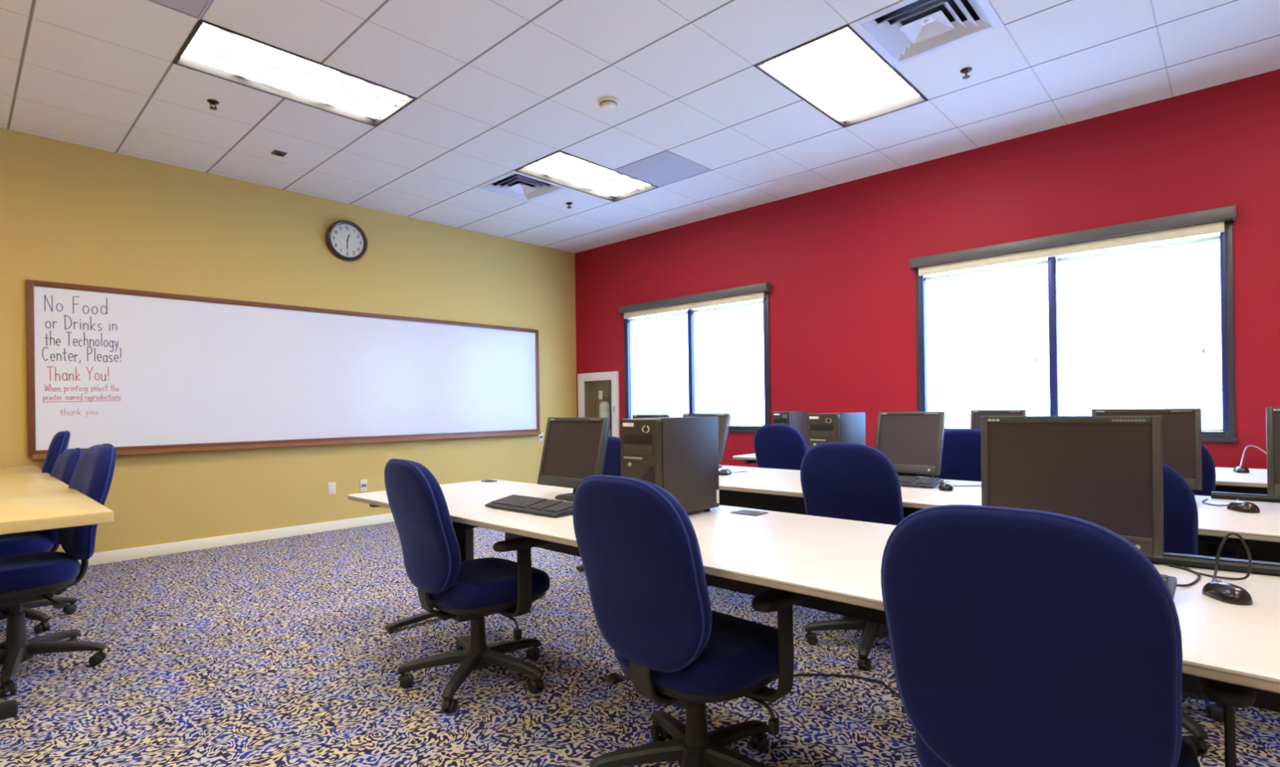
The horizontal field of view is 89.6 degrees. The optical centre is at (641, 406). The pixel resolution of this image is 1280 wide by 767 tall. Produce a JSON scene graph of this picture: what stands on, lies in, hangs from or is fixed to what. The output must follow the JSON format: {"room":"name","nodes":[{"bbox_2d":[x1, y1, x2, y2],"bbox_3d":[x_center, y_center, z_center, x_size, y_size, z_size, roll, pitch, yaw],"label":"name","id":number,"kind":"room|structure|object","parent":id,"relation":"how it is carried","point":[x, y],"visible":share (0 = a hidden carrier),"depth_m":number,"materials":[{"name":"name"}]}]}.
{"room":"computer lab","nodes":[
{"label":"computer lab","id":0,"kind":"room"},
{"bbox_2d":[0,127,577,553],"bbox_3d":[-3.848,-0.644,5.569,0.220,3.732,8.952,-1,0,43],"label":"wall","id":1,"kind":"structure","parent":0,"point":[71,213],"depth_m":5.74,"materials":[{"name":"yellow paint"}]},
{"bbox_2d":[78,513,394,566],"bbox_3d":[-3.744,1.175,5.482,0.012,0.092,8.498,-1,0,43],"label":"baseboard","id":2,"kind":"structure","parent":1,"relation":"attached to","point":[97,558],"depth_m":5.63,"materials":[{"name":"beige"}]},
{"bbox_2d":[25,279,541,459],"bbox_3d":[-2.866,-0.287,6.394,0.085,1.315,4.681,-1,0,43],"label":"whiteboard","id":3,"kind":"object","parent":1,"relation":"attached to","point":[133,371],"visible":1,"depth_m":5.77,"materials":[{"name":"white plastic"}]},
{"bbox_2d":[31,431,541,459],"bbox_3d":[-2.858,0.352,6.393,0.085,0.036,4.641,-1,0,43],"label":"marker tray","id":4,"kind":"object","parent":3,"relation":"on","point":[37,455],"depth_m":5.98,"materials":[{"name":"brown wood"}]},
{"bbox_2d":[328,482,335,494],"bbox_3d":[-3.011,0.801,6.276,0.010,0.120,0.072,-1,0,43],"label":"wall outlet","id":5,"kind":"object","parent":1,"relation":"attached to","point":[331,486],"visible":1,"depth_m":6.27,"materials":[{"name":"beige plastic"}]},
{"bbox_2d":[325,220,367,261],"bbox_3d":[-2.913,-1.643,6.387,0.056,0.400,0.400,-1,0,43],"label":"wall clock","id":6,"kind":"object","parent":1,"relation":"attached to","point":[344,239],"visible":1,"depth_m":6.38,"materials":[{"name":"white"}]},
{"bbox_2d":[360,479,367,492],"bbox_3d":[-2.800,0.801,6.503,0.010,0.120,0.072,-1,0,43],"label":"wall outlet","id":7,"kind":"object","parent":1,"relation":"attached to","point":[363,483],"visible":1,"depth_m":6.50,"materials":[{"name":"beige plastic"}]},
{"bbox_2d":[538,432,543,442],"bbox_3d":[-1.266,0.391,8.155,0.010,0.120,0.072,-1,0,43],"label":"wall outlet","id":8,"kind":"object","parent":1,"relation":"attached to","point":[540,436],"visible":0.84,"depth_m":8.15,"materials":[{"name":"beige plastic"}]},
{"bbox_2d":[0,0,1279,253],"bbox_3d":[-0.314,-2.074,2.260,9.935,0.020,8.952,-1,0,43],"label":"ceiling","id":9,"kind":"structure","parent":0,"point":[500,87],"depth_m":4.18,"materials":[{"name":"tile"}]},
{"bbox_2d":[146,0,212,19],"bbox_3d":[-2.300,-2.043,2.952,0.610,0.025,0.610,-1,0,43],"label":"ceiling vent","id":10,"kind":"object","parent":9,"relation":"in","point":[196,9],"visible":1,"depth_m":3.27,"materials":[{"name":"grey metal"}]},
{"bbox_2d":[206,98,219,110],"bbox_3d":[-2.844,-2.002,4.281,0.068,0.048,0.068,-1,0,20],"label":"sprinkler","id":11,"kind":"object","parent":9,"relation":"attached to","point":[214,102],"visible":1,"depth_m":4.27,"materials":[{"name":"silver"}]},
{"bbox_2d":[271,150,286,156],"bbox_3d":[-2.889,-2.013,5.141,0.090,0.022,0.090,-1,0,43],"label":"ceiling sensor","id":12,"kind":"object","parent":9,"relation":"attached to","point":[277,153],"visible":1,"depth_m":5.12,"materials":[{"name":"brown"}]},
{"bbox_2d":[173,19,417,127],"bbox_3d":[-2.123,-2.099,4.037,0.610,0.136,1.219,-1,0,43],"label":"ceiling light","id":13,"kind":"object","parent":9,"relation":"attached to","point":[211,49],"visible":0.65,"depth_m":4.03,"materials":[{"name":"grey plastic"}]},
{"bbox_2d":[475,170,567,202],"bbox_3d":[-1.115,-2.107,6.013,0.610,0.160,0.610,-1,0,43],"label":"ceiling vent","id":14,"kind":"object","parent":9,"relation":"in","point":[514,184],"visible":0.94,"depth_m":6.06,"materials":[{"name":"white metal"}]},
{"bbox_2d":[565,202,572,208],"bbox_3d":[-0.725,-2.027,6.503,0.068,0.048,0.068,-1,0,20],"label":"sprinkler","id":15,"kind":"object","parent":9,"relation":"attached to","point":[567,203],"visible":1,"depth_m":6.49,"materials":[{"name":"silver metal"}]},
{"bbox_2d":[514,150,659,202],"bbox_3d":[-0.461,-2.118,5.820,0.610,0.136,1.219,-1,0,43],"label":"ceiling light","id":16,"kind":"object","parent":9,"relation":"attached to","point":[560,167],"visible":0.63,"depth_m":5.88,"materials":[{"name":"grey plastic"}]},
{"bbox_2d":[598,96,618,111],"bbox_3d":[-0.221,-2.038,4.357,0.140,0.048,0.140,-1,0,43],"label":"smoke detector","id":17,"kind":"object","parent":9,"relation":"attached to","point":[606,103],"visible":1,"depth_m":4.32,"materials":[{"name":"beige plastic"}]},
{"bbox_2d":[613,150,712,187],"bbox_3d":[0.193,-2.073,5.628,0.610,0.025,0.610,-1,0,43],"label":"ceiling vent","id":18,"kind":"object","parent":9,"relation":"in","point":[666,167],"visible":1,"depth_m":5.61,"materials":[{"name":"grey metal"}]},
{"bbox_2d":[753,23,928,128],"bbox_3d":[1.323,-2.145,4.158,0.610,0.136,1.219,-1,0,43],"label":"ceiling light","id":19,"kind":"object","parent":9,"relation":"attached to","point":[837,73],"visible":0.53,"depth_m":4.16,"materials":[{"name":"grey plastic"}]},
{"bbox_2d":[848,0,1004,66],"bbox_3d":[1.561,-2.147,3.519,0.610,0.160,0.610,-1,0,43],"label":"ceiling vent","id":20,"kind":"object","parent":9,"relation":"in","point":[904,31],"visible":0.98,"depth_m":3.58,"materials":[{"name":"white metal"}]},
{"bbox_2d":[960,66,972,79],"bbox_3d":[2.022,-2.069,4.005,0.068,0.048,0.068,-1,0,20],"label":"sprinkler","id":21,"kind":"object","parent":9,"relation":"attached to","point":[965,70],"visible":1,"depth_m":3.99,"materials":[{"name":"silver metal"}]},
{"bbox_2d":[0,521,1279,766],"bbox_3d":[-0.269,1.228,2.255,9.935,0.120,8.952,-1,0,43],"label":"floor","id":22,"kind":"structure","parent":0,"point":[277,652],"depth_m":2.73,"materials":[{"name":"carpet"}]},
{"bbox_2d":[0,448,84,634],"bbox_3d":[-3.486,0.731,3.533,0.622,0.965,0.646,-1,0,41],"label":"chair","id":23,"kind":"object","parent":22,"relation":"on","point":[64,468],"visible":0.49,"depth_m":3.53,"materials":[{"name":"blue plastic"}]},
{"bbox_2d":[41,431,70,595],"bbox_3d":[-4.008,0.692,4.036,0.682,1.058,0.624,-1,0,-43],"label":"chair","id":24,"kind":"object","parent":22,"relation":"on","point":[59,444],"visible":0.16,"depth_m":4.09,"materials":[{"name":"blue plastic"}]},
{"bbox_2d":[0,465,113,720],"bbox_3d":[-3.690,0.816,2.980,3.320,0.800,1.515,-1,0,43],"label":"desk","id":25,"kind":"object","parent":22,"relation":"on","point":[31,500],"visible":1,"depth_m":2.54,"materials":[{"name":"brown wood"}]},
{"bbox_2d":[0,444,115,698],"bbox_3d":[-2.793,0.695,2.890,0.628,1.015,0.674,-1,0,39],"label":"chair","id":26,"kind":"object","parent":22,"relation":"on","point":[30,577],"visible":0.94,"depth_m":2.91,"materials":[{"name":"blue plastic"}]},
{"bbox_2d":[384,458,550,713],"bbox_3d":[-0.711,0.690,2.756,0.681,0.968,0.652,-1,0,-42],"label":"chair","id":27,"kind":"object","parent":22,"relation":"on","point":[433,546],"visible":0.98,"depth_m":2.58,"materials":[{"name":"blue fabric"}]},
{"bbox_2d":[602,435,621,476],"bbox_3d":[-0.008,0.671,4.093,0.651,0.988,0.658,-1,0,43],"label":"chair","id":28,"kind":"object","parent":22,"relation":"on","point":[612,460],"visible":0.02,"depth_m":3.81,"materials":[{"name":"blue fabric"}]},
{"bbox_2d":[573,475,810,766],"bbox_3d":[0.160,0.674,1.971,0.652,0.974,0.681,-1,0,45],"label":"chair","id":29,"kind":"object","parent":22,"relation":"on","point":[638,547],"visible":0.98,"depth_m":1.79,"materials":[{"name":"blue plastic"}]},
{"bbox_2d":[753,424,807,470],"bbox_3d":[1.257,0.646,5.215,0.651,1.008,0.666,-1,0,43],"label":"chair","id":30,"kind":"object","parent":22,"relation":"on","point":[777,446],"visible":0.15,"depth_m":4.98,"materials":[{"name":"blue fabric"}]},
{"bbox_2d":[347,479,1279,713],"bbox_3d":[0.427,0.784,2.092,4.445,0.723,0.886,-1,0,43],"label":"table","id":31,"kind":"object","parent":22,"relation":"on","point":[835,562],"visible":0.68,"depth_m":1.76,"materials":[{"name":"laminate"}]},
{"bbox_2d":[480,480,497,482],"bbox_3d":[-0.896,0.441,3.799,0.110,0.006,0.075,-1,0,43],"label":"cable grommet","id":32,"kind":"object","parent":31,"relation":"on","point":[482,481],"visible":1,"depth_m":3.77,"materials":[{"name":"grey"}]},
{"bbox_2d":[484,494,573,517],"bbox_3d":[-0.342,0.414,2.825,0.460,0.042,0.494,-1,0,41],"label":"keyboard","id":33,"kind":"object","parent":31,"relation":"on","point":[533,505],"visible":0.81,"depth_m":2.66,"materials":[{"name":"black plastic"}]},
{"bbox_2d":[537,417,610,502],"bbox_3d":[-0.291,0.243,3.035,0.410,0.382,0.190,-1,0,43],"label":"computer monitor","id":34,"kind":"object","parent":31,"relation":"on","point":[575,448],"visible":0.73,"depth_m":2.99,"materials":[{"name":"grey plastic"}]},
{"bbox_2d":[620,416,719,513],"bbox_3d":[0.138,0.236,2.581,0.196,0.384,0.439,-1,0,43],"label":"computer tower","id":35,"kind":"object","parent":31,"relation":"on","point":[679,455],"visible":0.94,"depth_m":2.46,"materials":[{"name":"black plastic"},{"name":"black painted metal"}]},
{"bbox_2d":[730,509,768,515],"bbox_3d":[0.429,0.421,2.551,0.120,0.006,0.090,-1,0,43],"label":"cable grommet","id":36,"kind":"object","parent":31,"relation":"on","point":[744,512],"visible":1,"depth_m":2.54,"materials":[{"name":"grey"}]},
{"bbox_2d":[980,416,1164,557],"bbox_3d":[1.181,0.219,1.780,0.412,0.386,0.190,-1,0,43],"label":"computer monitor","id":37,"kind":"object","parent":31,"relation":"on","point":[1106,472],"visible":0.73,"depth_m":1.71,"materials":[{"name":"grey plastic"}]},
{"bbox_2d":[1160,564,1200,599],"bbox_3d":[1.064,0.393,1.607,0.493,0.042,0.450,-1,0,43],"label":"keyboard","id":38,"kind":"object","parent":31,"relation":"on","point":[1171,582],"visible":0.16,"depth_m":1.41,"materials":[{"name":"black plastic"}]},
{"bbox_2d":[1146,552,1279,576],"bbox_3d":[1.625,0.392,1.491,0.772,0.026,0.050,-1,0,36],"label":"cable tray","id":39,"kind":"object","parent":31,"relation":"on","point":[1258,567],"visible":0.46,"depth_m":1.60,"materials":[{"name":"black plastic"}]},
{"bbox_2d":[1184,533,1253,605],"bbox_3d":[1.324,0.350,1.461,0.105,0.120,0.324,-1,0,33],"label":"computer mouse","id":40,"kind":"object","parent":31,"relation":"on","point":[1227,593],"visible":1,"depth_m":1.38,"materials":[{"name":"black plastic"}]},
{"bbox_2d":[762,673,901,701],"bbox_3d":[0.623,0.939,2.635,0.828,0.434,0.270,-1,0,4],"label":"power cable","id":41,"kind":"object","parent":22,"relation":"on","point":[801,674],"visible":0.27,"depth_m":2.73,"materials":[{"name":"black plastic"}]},
{"bbox_2d":[800,442,904,671],"bbox_3d":[1.100,0.655,3.057,0.650,0.988,0.654,-1,0,43],"label":"chair","id":42,"kind":"object","parent":22,"relation":"on","point":[852,482],"visible":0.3,"depth_m":2.84,"materials":[{"name":"blue fabric"}]},
{"bbox_2d":[576,465,1279,570],"bbox_3d":[1.374,0.774,3.236,4.620,0.723,0.965,-1,0,43],"label":"table","id":43,"kind":"object","parent":22,"relation":"on","point":[774,490],"visible":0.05,"depth_m":2.88,"materials":[{"name":"laminate"}]},
{"bbox_2d":[631,414,670,418],"bbox_3d":[0.088,0.247,4.917,0.360,0.371,0.190,-1,0,43],"label":"computer monitor","id":44,"kind":"object","parent":43,"relation":"on","point":[634,416],"visible":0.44,"depth_m":4.89,"materials":[{"name":"grey plastic"}]},
{"bbox_2d":[682,413,730,468],"bbox_3d":[0.444,0.238,4.491,0.400,0.376,0.208,-1,0,43],"label":"computer monitor","id":45,"kind":"object","parent":43,"relation":"on","point":[724,420],"visible":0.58,"depth_m":4.36,"materials":[{"name":"grey plastic"}]},
{"bbox_2d":[719,467,747,475],"bbox_3d":[0.574,0.404,4.057,0.068,0.040,0.287,-1,0,39],"label":"computer mouse","id":46,"kind":"object","parent":43,"relation":"on","point":[726,472],"visible":0.94,"depth_m":3.96,"materials":[{"name":"black plastic"}]},
{"bbox_2d":[807,412,866,450],"bbox_3d":[1.158,0.227,3.760,0.192,0.378,0.424,-1,0,43],"label":"computer tower","id":47,"kind":"object","parent":43,"relation":"on","point":[822,428],"visible":0.59,"depth_m":3.63,"materials":[{"name":"grey"}]},
{"bbox_2d":[874,411,945,477],"bbox_3d":[1.494,0.221,3.572,0.360,0.380,0.201,-1,0,43],"label":"computer monitor","id":48,"kind":"object","parent":43,"relation":"on","point":[913,442],"visible":0.81,"depth_m":3.52,"materials":[{"name":"grey plastic"}]},
{"bbox_2d":[897,475,943,488],"bbox_3d":[1.340,0.392,3.404,0.440,0.042,0.165,-1,0,43],"label":"keyboard","id":49,"kind":"object","parent":43,"relation":"on","point":[914,482],"visible":0.46,"depth_m":3.29,"materials":[{"name":"black plastic"}]},
{"bbox_2d":[938,480,981,491],"bbox_3d":[1.608,0.389,3.220,0.357,0.040,0.099,-1,0,-27],"label":"computer mouse","id":50,"kind":"object","parent":43,"relation":"on","point":[944,486],"visible":0.88,"depth_m":3.12,"materials":[{"name":"black plastic"}]},
{"bbox_2d":[1091,408,1202,489],"bbox_3d":[2.262,0.205,2.890,0.385,0.388,0.190,-1,0,43],"label":"computer monitor","id":51,"kind":"object","parent":43,"relation":"on","point":[1181,428],"visible":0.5,"depth_m":2.77,"materials":[{"name":"grey plastic"}]},
{"bbox_2d":[1201,498,1260,513],"bbox_3d":[2.314,0.378,2.562,0.075,0.040,0.354,-1,0,15],"label":"computer mouse","id":52,"kind":"object","parent":43,"relation":"on","point":[1237,505],"visible":1,"depth_m":2.42,"materials":[{"name":"black plastic"}]},
{"bbox_2d":[1210,491,1279,502],"bbox_3d":[2.718,0.379,2.543,0.700,0.026,0.050,-1,0,43],"label":"cable tray","id":53,"kind":"object","parent":43,"relation":"on","point":[1222,495],"visible":1,"depth_m":2.69,"materials":[{"name":"black plastic"}]},
{"bbox_2d":[1266,407,1279,497],"bbox_3d":[2.614,0.197,2.398,0.410,0.393,0.190,-1,0,43],"label":"computer monitor","id":54,"kind":"object","parent":43,"relation":"on","point":[1273,414],"visible":1,"depth_m":2.49,"materials":[{"name":"grey plastic"}]},
{"bbox_2d":[932,429,981,481],"bbox_3d":[2.244,0.640,4.275,0.651,0.992,0.643,-1,0,43],"label":"chair","id":55,"kind":"object","parent":22,"relation":"on","point":[961,460],"visible":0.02,"depth_m":4.08,"materials":[{"name":"blue fabric"}]},
{"bbox_2d":[733,453,1267,494],"bbox_3d":[2.640,0.758,4.338,4.270,0.723,0.905,-1,0,43],"label":"table","id":56,"kind":"object","parent":22,"relation":"on","point":[1228,481],"visible":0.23,"depth_m":3.49,"materials":[{"name":"laminate"}]},
{"bbox_2d":[772,411,808,446],"bbox_3d":[1.381,0.231,5.855,0.182,0.371,0.414,-1,0,43],"label":"computer tower","id":57,"kind":"object","parent":56,"relation":"on","point":[797,420],"visible":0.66,"depth_m":5.74,"materials":[{"name":"grey"}]},
{"bbox_2d":[970,409,1026,431],"bbox_3d":[2.621,0.212,4.716,0.360,0.371,0.190,-1,0,43],"label":"computer monitor","id":58,"kind":"object","parent":56,"relation":"on","point":[975,415],"visible":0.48,"depth_m":4.73,"materials":[{"name":"grey plastic"}]},
{"bbox_2d":[1233,444,1266,473],"bbox_3d":[3.556,0.308,3.776,0.275,0.149,0.140,-1,0,-15],"label":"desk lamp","id":59,"kind":"object","parent":56,"relation":"on","point":[1239,469],"visible":0.83,"depth_m":3.73,"materials":[{"name":"black plastic"}]},
{"bbox_2d":[880,504,1257,766],"bbox_3d":[0.819,0.660,1.318,0.654,0.982,0.645,-1,0,42],"label":"chair","id":60,"kind":"object","parent":22,"relation":"on","point":[1019,637],"visible":0.96,"depth_m":1.09,"materials":[{"name":"blue fabric"}]},
{"bbox_2d":[1162,463,1238,754],"bbox_3d":[1.787,0.649,2.401,0.649,0.978,0.671,-1,0,43],"label":"chair","id":61,"kind":"object","parent":22,"relation":"on","point":[1180,516],"visible":0.09,"depth_m":2.08,"materials":[{"name":"blue fabric"}]},
{"bbox_2d":[1191,444,1215,496],"bbox_3d":[2.938,0.635,3.627,0.652,0.982,0.681,-1,0,43],"label":"chair","id":62,"kind":"object","parent":22,"relation":"on","point":[1208,469],"visible":0.02,"depth_m":3.28,"materials":[{"name":"blue fabric"}]},
{"bbox_2d":[574,68,1279,469],"bbox_3d":[2.681,-0.733,5.452,9.495,3.732,0.220,-1,0,43],"label":"wall","id":63,"kind":"structure","parent":0,"point":[835,260],"depth_m":5.53,"materials":[{"name":"red paint"}]},
{"bbox_2d":[577,371,619,438],"bbox_3d":[-0.505,0.036,8.354,0.740,0.940,0.210,-1,0,43],"label":"fire extinguisher cabinet","id":64,"kind":"object","parent":63,"relation":"attached to","point":[589,384],"visible":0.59,"depth_m":8.44,"materials":[{"name":"white metal"}]},
{"bbox_2d":[584,380,612,436],"bbox_3d":[-0.487,0.036,8.372,0.564,0.764,0.160,-1,0,43],"label":"fire extinguisher","id":65,"kind":"object","parent":64,"relation":"in","point":[592,388],"depth_m":8.53,"materials":[{"name":"white metal"}]},
{"bbox_2d":[594,391,609,435],"bbox_3d":[-0.492,0.106,8.373,0.250,0.610,0.136,-1,0,43],"label":"fire extinguisher","id":66,"kind":"object","parent":64,"relation":"in","point":[604,407],"visible":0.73,"depth_m":8.31,"materials":[{"name":"beige metal"}]},
{"bbox_2d":[617,282,770,319],"bbox_3d":[0.520,-1.167,7.250,2.106,0.155,0.087,-1,0,43],"label":"blind valance","id":67,"kind":"object","parent":63,"relation":"attached to","point":[756,291],"visible":1,"depth_m":7.11,"materials":[{"name":"grey metal"}]},
{"bbox_2d":[623,291,770,433],"bbox_3d":[0.587,-0.454,7.311,2.094,1.482,0.140,-1,0,43],"label":"window","id":68,"kind":"structure","parent":63,"relation":"in","point":[627,332],"depth_m":7.26,"materials":[{"name":"grey"}]},
{"bbox_2d":[629,311,688,417],"bbox_3d":[0.213,-0.430,7.645,0.943,1.300,0.039,-1,0,43],"label":"window pane","id":69,"kind":"object","parent":68,"relation":"attached to","point":[659,344],"visible":0.83,"depth_m":7.64,"materials":[{"name":"white glass"}]},
{"bbox_2d":[693,300,764,426],"bbox_3d":[0.947,-0.441,6.961,0.943,1.300,0.039,-1,0,43],"label":"window pane","id":70,"kind":"object","parent":68,"relation":"attached to","point":[729,349],"visible":0.88,"depth_m":6.94,"materials":[{"name":"white glass"}]},
{"bbox_2d":[910,204,1235,275],"bbox_3d":[3.087,-1.206,4.857,2.056,0.155,0.087,-1,0,43],"label":"blind valance","id":71,"kind":"object","parent":63,"relation":"attached to","point":[1211,221],"visible":1,"depth_m":4.69,"materials":[{"name":"grey metal"}]},
{"bbox_2d":[915,220,1238,443],"bbox_3d":[3.154,-0.493,4.918,2.044,1.482,0.140,-1,0,43],"label":"window","id":72,"kind":"structure","parent":63,"relation":"in","point":[1228,434],"depth_m":4.31,"materials":[{"name":"grey"}]},
{"bbox_2d":[924,259,1049,428],"bbox_3d":[2.790,-0.469,5.243,0.918,1.300,0.039,-1,0,43],"label":"window pane","id":73,"kind":"object","parent":72,"relation":"attached to","point":[988,329],"visible":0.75,"depth_m":5.22,"materials":[{"name":"white glass"}]},
{"bbox_2d":[1057,235,1222,431],"bbox_3d":[3.505,-0.480,4.577,0.918,1.300,0.039,-1,0,43],"label":"window pane","id":74,"kind":"object","parent":72,"relation":"attached to","point":[1140,327],"visible":0.8,"depth_m":4.55,"materials":[{"name":"white glass"}]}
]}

